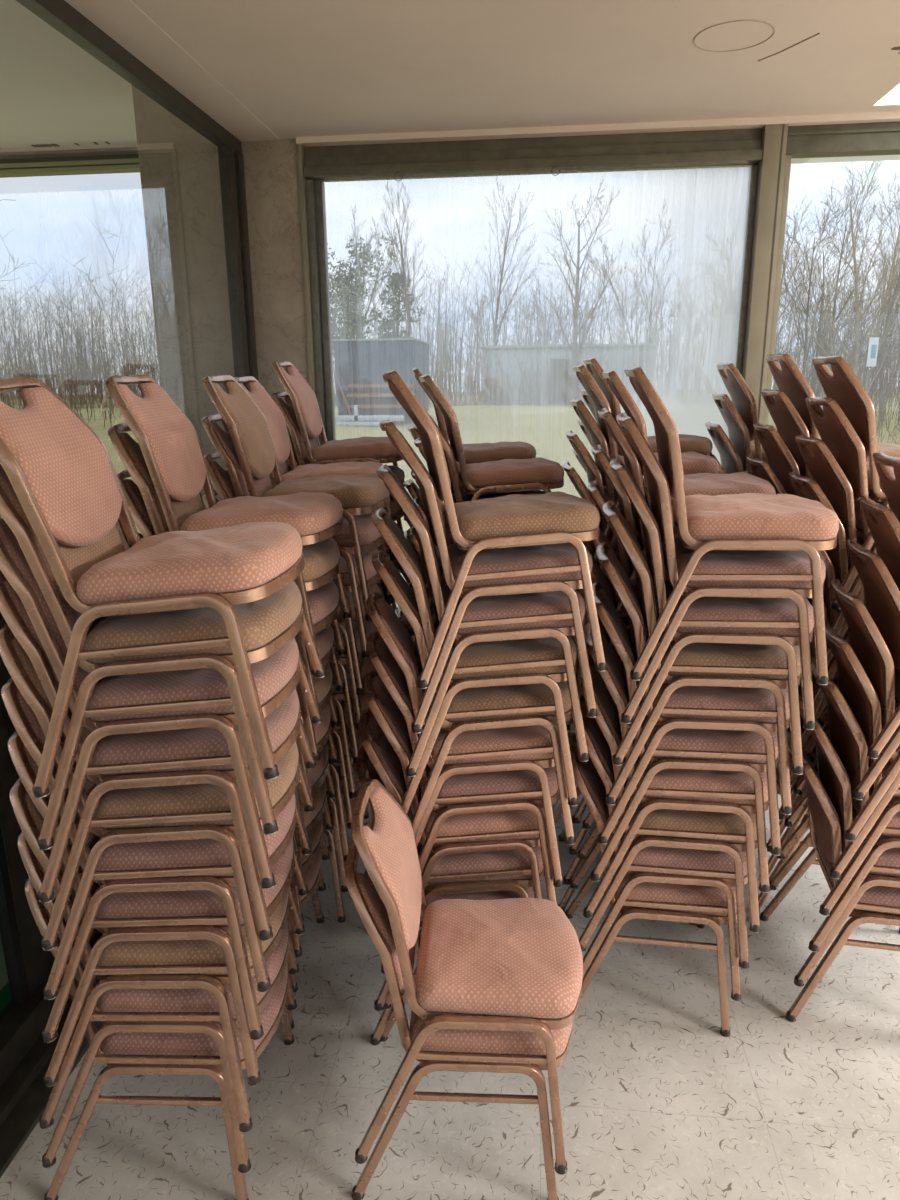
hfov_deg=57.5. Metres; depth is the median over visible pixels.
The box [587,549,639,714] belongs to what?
chair
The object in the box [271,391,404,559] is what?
chair
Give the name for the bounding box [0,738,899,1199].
floor
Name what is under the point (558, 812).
chair
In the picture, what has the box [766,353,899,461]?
chair
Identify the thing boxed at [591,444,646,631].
chair
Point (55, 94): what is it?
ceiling
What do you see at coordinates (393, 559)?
chair
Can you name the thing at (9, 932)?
window
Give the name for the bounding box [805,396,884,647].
chair
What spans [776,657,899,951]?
chair
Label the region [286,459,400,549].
chair
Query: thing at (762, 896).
chair
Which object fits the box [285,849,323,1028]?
chair
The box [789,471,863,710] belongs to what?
chair
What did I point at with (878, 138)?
window
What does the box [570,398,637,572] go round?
chair
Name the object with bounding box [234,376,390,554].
chair
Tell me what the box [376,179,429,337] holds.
bare tree
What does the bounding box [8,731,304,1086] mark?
chair
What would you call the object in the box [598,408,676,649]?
chair
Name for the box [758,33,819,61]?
slot vent
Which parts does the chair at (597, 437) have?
panel, backrest, frame, leg, seat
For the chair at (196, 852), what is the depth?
1.82 m
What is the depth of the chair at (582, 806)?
3.00 m
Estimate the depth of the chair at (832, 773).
2.48 m
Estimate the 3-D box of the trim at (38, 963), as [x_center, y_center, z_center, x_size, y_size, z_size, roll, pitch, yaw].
[-1.314,-0.190,2.227,0.050,2.980,0.165,1,15,6]
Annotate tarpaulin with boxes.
[0,935,11,1012]
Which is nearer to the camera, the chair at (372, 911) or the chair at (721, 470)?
the chair at (372, 911)
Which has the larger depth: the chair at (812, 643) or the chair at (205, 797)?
the chair at (812, 643)
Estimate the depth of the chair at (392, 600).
4.00 m
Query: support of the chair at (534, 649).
on the chair at (506, 696)
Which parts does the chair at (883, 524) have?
leg, backrest, leg, frame, panel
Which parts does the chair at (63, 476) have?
panel, backrest, frame, leg, rail, seat, seat frame, leg, leg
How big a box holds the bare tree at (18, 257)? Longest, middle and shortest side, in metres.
10.349 x 6.394 x 6.131 m
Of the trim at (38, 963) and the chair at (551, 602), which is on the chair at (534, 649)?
the chair at (551, 602)
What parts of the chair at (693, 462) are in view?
panel, frame, backrest, leg, seat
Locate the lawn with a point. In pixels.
(478, 423)
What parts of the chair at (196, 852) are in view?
frame, backrest, leg, rail, seat, seat frame, leg, leg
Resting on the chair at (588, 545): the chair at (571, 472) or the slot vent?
the chair at (571, 472)
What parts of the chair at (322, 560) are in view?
frame, backrest, leg, seat, seat frame, leg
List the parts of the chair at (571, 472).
panel, frame, backrest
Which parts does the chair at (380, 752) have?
panel, backrest, frame, leg, rail, seat, seat frame, leg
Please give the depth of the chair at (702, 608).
2.23 m
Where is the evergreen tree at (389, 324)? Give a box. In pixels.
[357,269,423,337]
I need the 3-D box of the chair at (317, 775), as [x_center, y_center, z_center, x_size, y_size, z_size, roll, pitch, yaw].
[-0.686,0.508,2.625,0.610,0.839,0.567,-1,15,2]
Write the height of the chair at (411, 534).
0.836 m
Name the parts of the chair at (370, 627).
leg, seat frame, seat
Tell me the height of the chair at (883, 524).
0.838 m
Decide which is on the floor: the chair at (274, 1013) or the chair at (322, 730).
the chair at (274, 1013)
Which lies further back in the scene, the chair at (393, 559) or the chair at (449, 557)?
the chair at (393, 559)
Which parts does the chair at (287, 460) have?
backrest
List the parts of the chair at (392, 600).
seat frame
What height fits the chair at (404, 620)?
0.825 m
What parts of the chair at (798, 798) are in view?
leg, frame, seat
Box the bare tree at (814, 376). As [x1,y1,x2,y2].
[775,173,899,396]
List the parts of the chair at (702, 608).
panel, backrest, frame, leg, seat, seat frame, rail, leg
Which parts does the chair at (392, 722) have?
panel, backrest, frame, leg, rail, seat, seat frame, leg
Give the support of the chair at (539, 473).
on the chair at (449, 456)
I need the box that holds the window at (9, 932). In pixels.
[0,517,28,1002]
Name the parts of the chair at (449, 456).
frame, backrest, panel, seat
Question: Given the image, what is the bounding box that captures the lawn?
[0,388,899,606]
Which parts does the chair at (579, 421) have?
panel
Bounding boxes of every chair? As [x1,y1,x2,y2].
[0,377,325,797]
[0,464,321,849]
[0,515,315,903]
[0,570,314,950]
[0,624,311,999]
[1,677,308,1042]
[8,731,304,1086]
[9,778,298,1132]
[17,832,296,1173]
[25,877,293,1199]
[105,375,351,674]
[107,423,346,717]
[116,470,344,760]
[118,518,339,798]
[202,375,389,620]
[202,414,383,657]
[203,490,380,729]
[204,452,380,694]
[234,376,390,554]
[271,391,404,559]
[272,361,405,520]
[279,461,384,581]
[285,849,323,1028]
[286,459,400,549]
[287,427,402,599]
[287,816,325,992]
[288,779,329,957]
[291,743,332,920]
[293,704,336,886]
[295,663,338,846]
[323,763,368,891]
[323,786,361,922]
[326,729,369,860]
[328,695,368,828]
[329,621,377,763]
[330,657,376,798]
[345,822,572,1199]
[351,779,582,1174]
[356,746,533,1045]
[359,708,543,1010]
[363,670,552,973]
[366,591,563,887]
[366,631,558,904]
[372,508,578,815]
[372,550,574,844]
[376,464,588,776]
[379,419,597,732]
[380,551,399,612]
[381,582,394,604]
[382,370,606,688]
[395,606,412,643]
[399,564,411,583]
[401,614,414,643]
[402,530,424,571]
[403,512,413,527]
[405,479,422,503]
[407,527,440,577]
[408,425,453,543]
[411,368,535,487]
[411,471,446,532]
[413,498,428,528]
[414,438,425,459]
[419,375,563,584]
[420,567,435,621]
[424,408,544,615]
[553,724,571,824]
[558,717,694,924]
[562,462,631,600]
[563,653,595,884]
[565,431,642,624]
[565,730,736,1036]
[566,636,608,729]
[569,625,595,854]
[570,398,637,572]
[570,695,747,1000]
[572,449,586,472]
[572,588,620,823]
[573,365,718,561]
[577,419,610,459]
[577,658,756,968]
[580,389,618,456]
[582,540,613,635]
[582,623,768,932]
[583,358,712,456]
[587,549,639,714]
[588,480,655,664]
[590,582,778,892]
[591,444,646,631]
[591,527,647,682]
[596,542,789,855]
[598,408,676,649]
[602,370,775,614]
[603,500,800,814]
[610,457,813,774]
[614,412,825,729]
[620,366,838,684]
[705,421,742,473]
[712,393,805,476]
[712,454,725,473]
[716,363,768,463]
[746,455,786,493]
[753,422,799,495]
[758,716,817,880]
[758,731,812,912]
[760,731,899,1021]
[761,389,858,498]
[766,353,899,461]
[767,680,827,851]
[769,694,899,986]
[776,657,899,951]
[779,631,827,819]
[784,618,899,915]
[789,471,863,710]
[789,598,837,786]
[793,579,899,878]
[796,434,874,683]
[801,550,847,745]
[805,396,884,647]
[807,538,899,840]
[812,356,893,609]
[818,495,899,799]
[831,451,899,758]
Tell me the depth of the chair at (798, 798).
2.99 m
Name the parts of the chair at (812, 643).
leg, frame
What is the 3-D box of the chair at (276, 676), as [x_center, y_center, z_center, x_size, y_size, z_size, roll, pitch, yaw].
[-0.656,0.175,1.900,0.612,0.830,0.555,0,15,2]
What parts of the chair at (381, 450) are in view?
frame, backrest, leg, rail, seat, seat frame, leg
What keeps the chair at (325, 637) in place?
on the chair at (323, 686)
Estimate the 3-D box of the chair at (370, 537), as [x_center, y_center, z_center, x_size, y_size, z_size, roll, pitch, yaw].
[-0.532,-0.251,2.958,0.598,0.826,0.555,0,15,3]
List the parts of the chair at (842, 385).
panel, backrest, frame, leg, seat frame, seat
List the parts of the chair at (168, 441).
panel, frame, backrest, seat, leg, seat frame, leg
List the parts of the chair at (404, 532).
backrest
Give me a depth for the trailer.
23.51 m
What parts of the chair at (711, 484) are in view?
panel, frame, leg, backrest, seat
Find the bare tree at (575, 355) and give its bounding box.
[539,180,629,406]
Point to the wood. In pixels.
(439, 316)
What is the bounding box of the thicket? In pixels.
[772,165,899,430]
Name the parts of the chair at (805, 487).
panel, backrest, frame, leg, seat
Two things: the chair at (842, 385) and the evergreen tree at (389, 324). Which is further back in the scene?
the evergreen tree at (389, 324)
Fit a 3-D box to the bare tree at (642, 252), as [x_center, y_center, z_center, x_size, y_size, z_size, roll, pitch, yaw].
[9.519,-15.042,41.925,5.773,9.764,2.865,4,16,18]
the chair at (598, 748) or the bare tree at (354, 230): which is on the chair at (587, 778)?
the chair at (598, 748)
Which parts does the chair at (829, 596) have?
leg, panel, frame, seat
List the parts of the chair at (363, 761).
panel, backrest, frame, leg, seat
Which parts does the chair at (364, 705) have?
leg, seat frame, seat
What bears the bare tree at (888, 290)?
on the lawn
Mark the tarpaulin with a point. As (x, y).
(5, 994)
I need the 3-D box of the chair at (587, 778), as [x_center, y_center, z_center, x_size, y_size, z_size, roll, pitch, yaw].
[0.664,0.871,2.716,0.584,0.822,0.562,2,15,8]
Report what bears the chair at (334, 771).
on the chair at (332, 802)
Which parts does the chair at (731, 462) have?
panel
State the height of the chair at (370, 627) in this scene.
0.825 m
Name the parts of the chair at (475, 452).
panel, frame, seat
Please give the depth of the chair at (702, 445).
3.69 m
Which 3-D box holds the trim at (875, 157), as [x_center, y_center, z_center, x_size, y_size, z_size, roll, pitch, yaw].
[5.331,-2.675,4.362,6.420,0.100,1.411,1,15,6]
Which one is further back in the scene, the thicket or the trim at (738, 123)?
the thicket
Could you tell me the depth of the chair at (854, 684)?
2.43 m
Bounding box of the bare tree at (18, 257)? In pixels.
[0,257,34,288]
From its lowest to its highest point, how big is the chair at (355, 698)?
0.825 m
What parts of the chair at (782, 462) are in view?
backrest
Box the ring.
[693,20,774,51]
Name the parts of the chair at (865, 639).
leg, panel, frame, leg, backrest, seat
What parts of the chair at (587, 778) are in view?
panel, leg, backrest, frame, leg, rail, seat, seat frame, leg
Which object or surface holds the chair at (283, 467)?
on the chair
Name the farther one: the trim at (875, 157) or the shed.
the shed
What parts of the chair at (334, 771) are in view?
leg, seat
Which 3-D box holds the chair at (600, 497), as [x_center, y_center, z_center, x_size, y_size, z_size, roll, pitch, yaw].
[0.788,-0.011,2.998,0.588,0.826,0.556,2,15,10]
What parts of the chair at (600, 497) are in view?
panel, frame, backrest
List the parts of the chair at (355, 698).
frame, leg, seat frame, seat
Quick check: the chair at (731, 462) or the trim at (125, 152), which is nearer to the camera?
the chair at (731, 462)
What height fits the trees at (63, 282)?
6.612 m
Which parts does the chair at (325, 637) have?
frame, leg, seat, seat frame, leg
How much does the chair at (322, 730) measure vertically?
0.824 m
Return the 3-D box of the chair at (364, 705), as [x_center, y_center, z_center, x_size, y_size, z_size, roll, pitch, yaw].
[-0.588,0.369,3.142,0.606,0.838,0.567,-1,15,2]
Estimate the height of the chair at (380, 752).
0.828 m
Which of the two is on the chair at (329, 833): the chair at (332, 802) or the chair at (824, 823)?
the chair at (332, 802)
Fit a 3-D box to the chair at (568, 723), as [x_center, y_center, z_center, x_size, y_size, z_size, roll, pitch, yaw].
[0.748,0.086,3.598,0.609,0.834,0.562,-1,15,3]
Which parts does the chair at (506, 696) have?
panel, backrest, frame, leg, rail, seat, seat frame, leg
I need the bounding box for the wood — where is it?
[0,239,899,398]
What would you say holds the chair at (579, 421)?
on the chair at (573, 450)
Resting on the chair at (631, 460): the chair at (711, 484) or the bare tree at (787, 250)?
the chair at (711, 484)
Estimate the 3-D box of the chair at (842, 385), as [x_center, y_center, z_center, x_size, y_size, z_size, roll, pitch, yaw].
[1.560,-0.429,2.875,0.597,0.827,0.555,2,15,8]
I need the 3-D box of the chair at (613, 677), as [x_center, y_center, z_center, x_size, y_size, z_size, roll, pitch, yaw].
[0.704,0.501,2.590,0.594,0.834,0.569,1,15,8]
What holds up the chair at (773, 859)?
on the chair at (762, 896)
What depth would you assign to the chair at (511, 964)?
1.98 m
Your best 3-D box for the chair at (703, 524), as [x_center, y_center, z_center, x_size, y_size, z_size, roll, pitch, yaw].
[0.782,-0.244,2.351,0.588,0.830,0.555,2,15,9]
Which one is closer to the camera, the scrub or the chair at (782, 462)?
the chair at (782, 462)
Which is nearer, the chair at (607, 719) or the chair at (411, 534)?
the chair at (607, 719)
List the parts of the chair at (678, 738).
panel, backrest, frame, leg, rail, seat, seat frame, leg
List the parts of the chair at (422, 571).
backrest, frame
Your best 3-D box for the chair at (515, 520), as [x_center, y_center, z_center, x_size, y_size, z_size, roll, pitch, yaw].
[0.121,-0.227,2.344,0.602,0.828,0.555,-2,15,-7]
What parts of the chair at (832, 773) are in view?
leg, panel, backrest, frame, leg, seat, seat frame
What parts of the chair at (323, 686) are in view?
leg, seat, seat frame, leg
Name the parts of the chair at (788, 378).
backrest, panel, frame, seat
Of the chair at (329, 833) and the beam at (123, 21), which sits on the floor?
the chair at (329, 833)
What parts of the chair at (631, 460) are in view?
panel, frame, leg, leg, backrest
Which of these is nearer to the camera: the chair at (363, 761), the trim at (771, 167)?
the chair at (363, 761)
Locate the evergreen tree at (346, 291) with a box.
[327,233,398,363]
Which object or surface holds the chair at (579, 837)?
on the chair at (571, 871)
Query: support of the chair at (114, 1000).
on the chair at (274, 1013)
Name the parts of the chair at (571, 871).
leg, backrest, leg, frame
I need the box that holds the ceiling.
[131,0,899,139]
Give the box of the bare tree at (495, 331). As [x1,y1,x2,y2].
[479,177,540,345]
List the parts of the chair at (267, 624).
backrest, frame, leg, rail, seat, seat frame, leg, leg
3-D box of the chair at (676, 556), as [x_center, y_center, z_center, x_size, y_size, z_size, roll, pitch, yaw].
[0.766,-0.120,2.392,0.587,0.829,0.555,2,15,9]
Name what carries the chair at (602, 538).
on the chair at (598, 576)
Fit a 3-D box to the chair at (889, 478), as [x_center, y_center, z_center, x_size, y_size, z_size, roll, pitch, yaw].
[1.510,-0.001,2.406,0.573,0.841,0.556,3,15,11]
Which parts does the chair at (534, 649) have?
backrest, frame, leg, rail, seat, seat frame, leg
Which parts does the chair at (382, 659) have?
backrest, frame, leg, rail, seat, seat frame, leg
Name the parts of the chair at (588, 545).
frame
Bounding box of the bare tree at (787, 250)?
[774,202,838,363]
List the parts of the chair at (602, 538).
frame, backrest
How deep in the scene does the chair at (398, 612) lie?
4.23 m
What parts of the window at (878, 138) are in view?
head panel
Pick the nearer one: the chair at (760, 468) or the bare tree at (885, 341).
the chair at (760, 468)
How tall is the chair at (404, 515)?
0.836 m
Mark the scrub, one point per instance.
(890, 383)
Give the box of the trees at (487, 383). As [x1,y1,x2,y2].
[0,333,899,409]
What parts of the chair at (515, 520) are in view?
panel, backrest, leg, frame, leg, seat, seat frame, rail, leg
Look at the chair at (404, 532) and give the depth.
3.99 m
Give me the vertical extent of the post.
2.242 m
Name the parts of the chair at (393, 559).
seat, leg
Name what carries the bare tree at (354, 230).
on the lawn
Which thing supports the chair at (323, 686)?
on the chair at (322, 730)
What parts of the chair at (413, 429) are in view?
frame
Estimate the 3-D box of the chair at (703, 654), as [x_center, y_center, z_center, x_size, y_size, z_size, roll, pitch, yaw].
[0.742,0.128,2.474,0.585,0.827,0.555,2,15,9]
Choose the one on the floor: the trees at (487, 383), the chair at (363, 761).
the chair at (363, 761)
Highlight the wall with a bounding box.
[132,85,308,508]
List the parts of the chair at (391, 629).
backrest, frame, leg, seat, seat frame, rail, leg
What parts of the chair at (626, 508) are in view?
panel, frame, backrest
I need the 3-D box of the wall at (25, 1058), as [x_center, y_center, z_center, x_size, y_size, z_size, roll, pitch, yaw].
[-1.511,1.993,-0.123,0.234,0.150,10.420,1,15,6]
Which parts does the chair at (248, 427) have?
panel, frame, backrest, seat, leg, seat frame, leg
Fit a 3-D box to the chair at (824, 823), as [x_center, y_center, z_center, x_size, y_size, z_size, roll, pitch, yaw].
[1.375,0.875,2.676,0.584,0.822,0.562,2,15,11]
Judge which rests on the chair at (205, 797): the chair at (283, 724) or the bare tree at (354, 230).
the chair at (283, 724)
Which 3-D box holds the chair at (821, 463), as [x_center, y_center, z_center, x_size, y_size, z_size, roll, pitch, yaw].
[1.530,-0.171,2.951,0.593,0.826,0.556,2,15,9]
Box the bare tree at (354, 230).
[329,204,406,338]
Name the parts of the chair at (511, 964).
panel, backrest, frame, leg, leg, rail, seat, seat frame, leg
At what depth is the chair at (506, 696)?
2.32 m
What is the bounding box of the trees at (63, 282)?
[0,210,160,426]
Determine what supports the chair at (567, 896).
on the floor
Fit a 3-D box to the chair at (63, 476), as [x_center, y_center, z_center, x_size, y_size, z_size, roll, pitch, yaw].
[-0.635,-0.067,1.816,0.622,0.831,0.555,0,15,3]
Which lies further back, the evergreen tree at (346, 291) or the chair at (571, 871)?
the evergreen tree at (346, 291)
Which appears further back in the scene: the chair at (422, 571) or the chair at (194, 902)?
the chair at (422, 571)
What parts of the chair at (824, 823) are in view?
leg, panel, backrest, frame, leg, seat frame, seat, rail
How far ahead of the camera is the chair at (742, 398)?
3.66 m
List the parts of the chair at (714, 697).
panel, backrest, frame, leg, rail, seat, seat frame, leg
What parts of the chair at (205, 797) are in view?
backrest, frame, leg, rail, seat, seat frame, leg, leg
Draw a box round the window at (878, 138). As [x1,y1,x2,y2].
[762,122,899,424]
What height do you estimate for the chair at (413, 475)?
0.821 m
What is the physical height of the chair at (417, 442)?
0.821 m
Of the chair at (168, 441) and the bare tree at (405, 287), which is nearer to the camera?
the chair at (168, 441)
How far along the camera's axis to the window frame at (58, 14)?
3.95 m
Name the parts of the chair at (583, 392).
panel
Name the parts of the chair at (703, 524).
leg, panel, backrest, frame, leg, seat frame, seat, rail, leg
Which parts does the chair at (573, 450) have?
panel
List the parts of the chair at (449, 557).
panel, backrest, leg, frame, leg, seat frame, rail, seat, leg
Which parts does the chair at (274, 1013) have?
frame, backrest, leg, rail, seat, seat frame, leg, leg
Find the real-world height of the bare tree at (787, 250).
5.802 m
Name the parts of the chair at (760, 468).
panel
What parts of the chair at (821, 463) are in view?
panel, backrest, frame, leg, seat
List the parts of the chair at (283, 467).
backrest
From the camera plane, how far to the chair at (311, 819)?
2.57 m
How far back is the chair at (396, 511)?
3.84 m
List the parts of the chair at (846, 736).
leg, panel, backrest, frame, leg, seat, seat frame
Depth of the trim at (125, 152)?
5.24 m
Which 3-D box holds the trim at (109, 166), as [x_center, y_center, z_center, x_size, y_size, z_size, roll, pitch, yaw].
[-2.554,-2.783,5.293,3.140,0.060,0.090,1,15,6]
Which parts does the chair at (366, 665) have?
leg, seat, seat frame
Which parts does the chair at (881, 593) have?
leg, frame, leg, panel, backrest, seat, seat frame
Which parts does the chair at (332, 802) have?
leg, seat, seat frame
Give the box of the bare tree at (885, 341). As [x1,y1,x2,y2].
[878,239,899,421]
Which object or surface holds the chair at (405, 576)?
on the chair
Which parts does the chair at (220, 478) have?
frame, backrest, leg, seat, seat frame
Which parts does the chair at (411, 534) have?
frame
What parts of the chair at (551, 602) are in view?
panel, backrest, leg, frame, leg, seat, rail, seat frame, leg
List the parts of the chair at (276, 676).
backrest, frame, leg, rail, seat, seat frame, leg, leg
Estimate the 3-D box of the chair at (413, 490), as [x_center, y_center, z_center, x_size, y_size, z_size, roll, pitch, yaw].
[0.075,-0.190,4.136,0.591,0.822,0.556,-1,15,-2]
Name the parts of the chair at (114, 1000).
frame, backrest, leg, rail, seat, seat frame, leg, leg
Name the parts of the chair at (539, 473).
panel, backrest, frame, leg, leg, seat, seat frame, rail, leg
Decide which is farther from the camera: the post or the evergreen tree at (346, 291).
the evergreen tree at (346, 291)
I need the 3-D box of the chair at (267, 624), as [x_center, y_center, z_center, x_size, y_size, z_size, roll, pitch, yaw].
[-0.644,0.053,1.864,0.617,0.830,0.555,0,15,3]
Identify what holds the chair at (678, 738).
on the chair at (613, 677)
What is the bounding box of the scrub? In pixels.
[822,329,899,443]
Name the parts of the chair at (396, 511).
backrest, leg, seat, seat frame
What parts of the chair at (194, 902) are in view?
backrest, frame, leg, rail, seat, seat frame, leg, leg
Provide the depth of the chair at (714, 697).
2.31 m
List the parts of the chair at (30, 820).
backrest, frame, leg, rail, seat, seat frame, leg, leg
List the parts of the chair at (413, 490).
frame, backrest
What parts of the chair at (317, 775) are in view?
leg, seat, seat frame, leg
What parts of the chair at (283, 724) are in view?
backrest, frame, leg, rail, seat, seat frame, leg, leg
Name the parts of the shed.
door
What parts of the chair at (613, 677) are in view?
leg, backrest, frame, leg, rail, seat, seat frame, leg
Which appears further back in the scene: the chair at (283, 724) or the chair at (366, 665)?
the chair at (366, 665)
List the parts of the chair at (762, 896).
leg, seat frame, seat, frame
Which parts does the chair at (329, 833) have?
leg, seat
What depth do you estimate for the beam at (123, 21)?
3.09 m
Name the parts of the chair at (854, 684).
leg, panel, backrest, leg, frame, seat, seat frame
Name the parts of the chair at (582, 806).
frame, backrest, leg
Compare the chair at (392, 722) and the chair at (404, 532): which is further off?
the chair at (404, 532)
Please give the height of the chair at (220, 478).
0.826 m
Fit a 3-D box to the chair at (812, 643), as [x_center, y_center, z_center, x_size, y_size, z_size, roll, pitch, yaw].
[1.488,0.342,3.109,0.603,0.836,0.567,1,15,8]
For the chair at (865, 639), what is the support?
on the chair at (854, 684)
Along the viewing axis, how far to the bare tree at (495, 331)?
41.34 m
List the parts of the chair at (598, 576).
backrest, frame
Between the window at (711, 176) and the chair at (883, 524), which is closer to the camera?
the chair at (883, 524)
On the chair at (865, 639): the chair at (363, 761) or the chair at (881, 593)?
the chair at (881, 593)
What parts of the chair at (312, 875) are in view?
leg, seat, seat frame, leg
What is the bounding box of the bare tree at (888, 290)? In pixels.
[779,160,899,393]
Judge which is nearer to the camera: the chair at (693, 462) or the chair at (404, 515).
the chair at (693, 462)
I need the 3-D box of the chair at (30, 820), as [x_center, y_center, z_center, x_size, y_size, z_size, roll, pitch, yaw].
[-0.713,0.786,2.091,0.588,0.824,0.556,0,15,3]
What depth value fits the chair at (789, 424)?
3.27 m
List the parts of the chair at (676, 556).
leg, panel, backrest, frame, leg, seat frame, seat, rail, leg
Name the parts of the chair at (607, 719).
leg, backrest, frame, leg, rail, seat, seat frame, leg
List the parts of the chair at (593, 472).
panel, frame, backrest, seat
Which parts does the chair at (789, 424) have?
panel, backrest, frame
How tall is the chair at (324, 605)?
0.826 m
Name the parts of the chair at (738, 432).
panel, frame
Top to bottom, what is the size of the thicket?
6.813 m
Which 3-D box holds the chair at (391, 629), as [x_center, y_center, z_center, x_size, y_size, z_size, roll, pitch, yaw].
[0.052,0.394,2.524,0.589,0.825,0.556,-2,15,-6]
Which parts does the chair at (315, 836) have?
leg, seat, seat frame, leg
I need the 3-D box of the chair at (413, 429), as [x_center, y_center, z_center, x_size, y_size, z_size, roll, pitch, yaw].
[0.097,-0.448,4.065,0.596,0.821,0.556,-1,15,-2]
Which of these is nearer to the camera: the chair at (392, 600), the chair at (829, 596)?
the chair at (829, 596)
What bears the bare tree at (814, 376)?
on the lawn
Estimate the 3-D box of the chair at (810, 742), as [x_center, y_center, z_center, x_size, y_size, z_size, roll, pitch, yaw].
[1.496,0.214,3.072,0.586,0.824,0.556,2,15,8]
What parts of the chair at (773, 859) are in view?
leg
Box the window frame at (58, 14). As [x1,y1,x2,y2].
[16,0,257,391]
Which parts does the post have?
post, blue panel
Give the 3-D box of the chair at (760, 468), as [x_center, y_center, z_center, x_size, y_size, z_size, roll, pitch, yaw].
[1.545,-0.191,3.488,0.591,0.825,0.556,1,15,7]
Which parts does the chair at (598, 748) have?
leg, backrest, frame, leg, rail, seat, seat frame, leg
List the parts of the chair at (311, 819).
leg, seat frame, seat, leg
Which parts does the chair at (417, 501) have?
backrest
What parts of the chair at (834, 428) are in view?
panel, backrest, frame, leg, seat frame, seat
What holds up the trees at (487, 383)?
on the lawn
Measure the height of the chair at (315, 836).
0.828 m
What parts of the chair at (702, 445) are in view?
panel, frame, seat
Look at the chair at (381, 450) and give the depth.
3.73 m
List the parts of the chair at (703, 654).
panel, backrest, frame, leg, seat frame, rail, seat, leg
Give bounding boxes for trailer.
[331,338,430,425]
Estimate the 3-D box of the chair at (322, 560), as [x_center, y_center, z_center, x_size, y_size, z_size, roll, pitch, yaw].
[-0.630,-0.113,2.449,0.601,0.826,0.555,0,15,2]
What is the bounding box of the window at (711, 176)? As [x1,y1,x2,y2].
[303,128,762,604]
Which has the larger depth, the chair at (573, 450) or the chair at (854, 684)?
the chair at (573, 450)
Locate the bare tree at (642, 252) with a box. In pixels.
[583,212,673,343]
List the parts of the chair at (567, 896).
leg, leg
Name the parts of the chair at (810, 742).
leg, frame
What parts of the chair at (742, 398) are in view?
panel, backrest, seat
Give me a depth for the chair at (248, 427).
2.75 m
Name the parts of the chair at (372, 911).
frame, backrest, leg, leg, rail, seat, seat frame, leg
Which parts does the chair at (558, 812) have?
leg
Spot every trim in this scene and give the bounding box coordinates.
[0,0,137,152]
[0,147,138,163]
[0,158,139,177]
[0,612,54,995]
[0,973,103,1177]
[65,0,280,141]
[296,112,899,146]
[297,144,315,394]
[742,124,787,471]
[791,155,899,163]
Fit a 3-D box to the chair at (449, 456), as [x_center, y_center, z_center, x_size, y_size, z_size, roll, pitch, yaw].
[0.163,-0.403,3.497,0.598,0.821,0.556,-1,15,-3]
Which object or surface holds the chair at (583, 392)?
on the chair at (579, 421)
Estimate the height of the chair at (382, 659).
0.840 m
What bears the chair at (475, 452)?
on the chair
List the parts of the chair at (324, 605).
frame, backrest, leg, seat, seat frame, leg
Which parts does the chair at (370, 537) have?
frame, backrest, leg, seat, seat frame, leg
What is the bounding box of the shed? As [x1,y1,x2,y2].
[479,343,658,403]
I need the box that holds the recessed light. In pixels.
[874,84,899,104]
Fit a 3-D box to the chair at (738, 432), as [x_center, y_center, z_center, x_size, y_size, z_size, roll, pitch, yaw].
[1.519,-0.552,3.865,0.595,0.826,0.556,2,15,9]
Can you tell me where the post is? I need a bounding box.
[862,337,878,388]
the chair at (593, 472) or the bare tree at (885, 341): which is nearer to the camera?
the chair at (593, 472)
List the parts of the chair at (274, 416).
backrest, frame, seat, leg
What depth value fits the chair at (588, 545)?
3.32 m
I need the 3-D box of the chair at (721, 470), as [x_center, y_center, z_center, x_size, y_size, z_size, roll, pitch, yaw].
[1.489,-0.298,3.954,0.591,0.825,0.556,2,15,8]
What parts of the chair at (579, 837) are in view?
leg, frame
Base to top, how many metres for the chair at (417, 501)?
0.822 m
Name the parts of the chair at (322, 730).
leg, seat, seat frame, leg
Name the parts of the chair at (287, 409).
frame, backrest, seat, leg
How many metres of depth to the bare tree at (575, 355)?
35.39 m
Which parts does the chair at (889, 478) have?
leg, leg, frame, panel, backrest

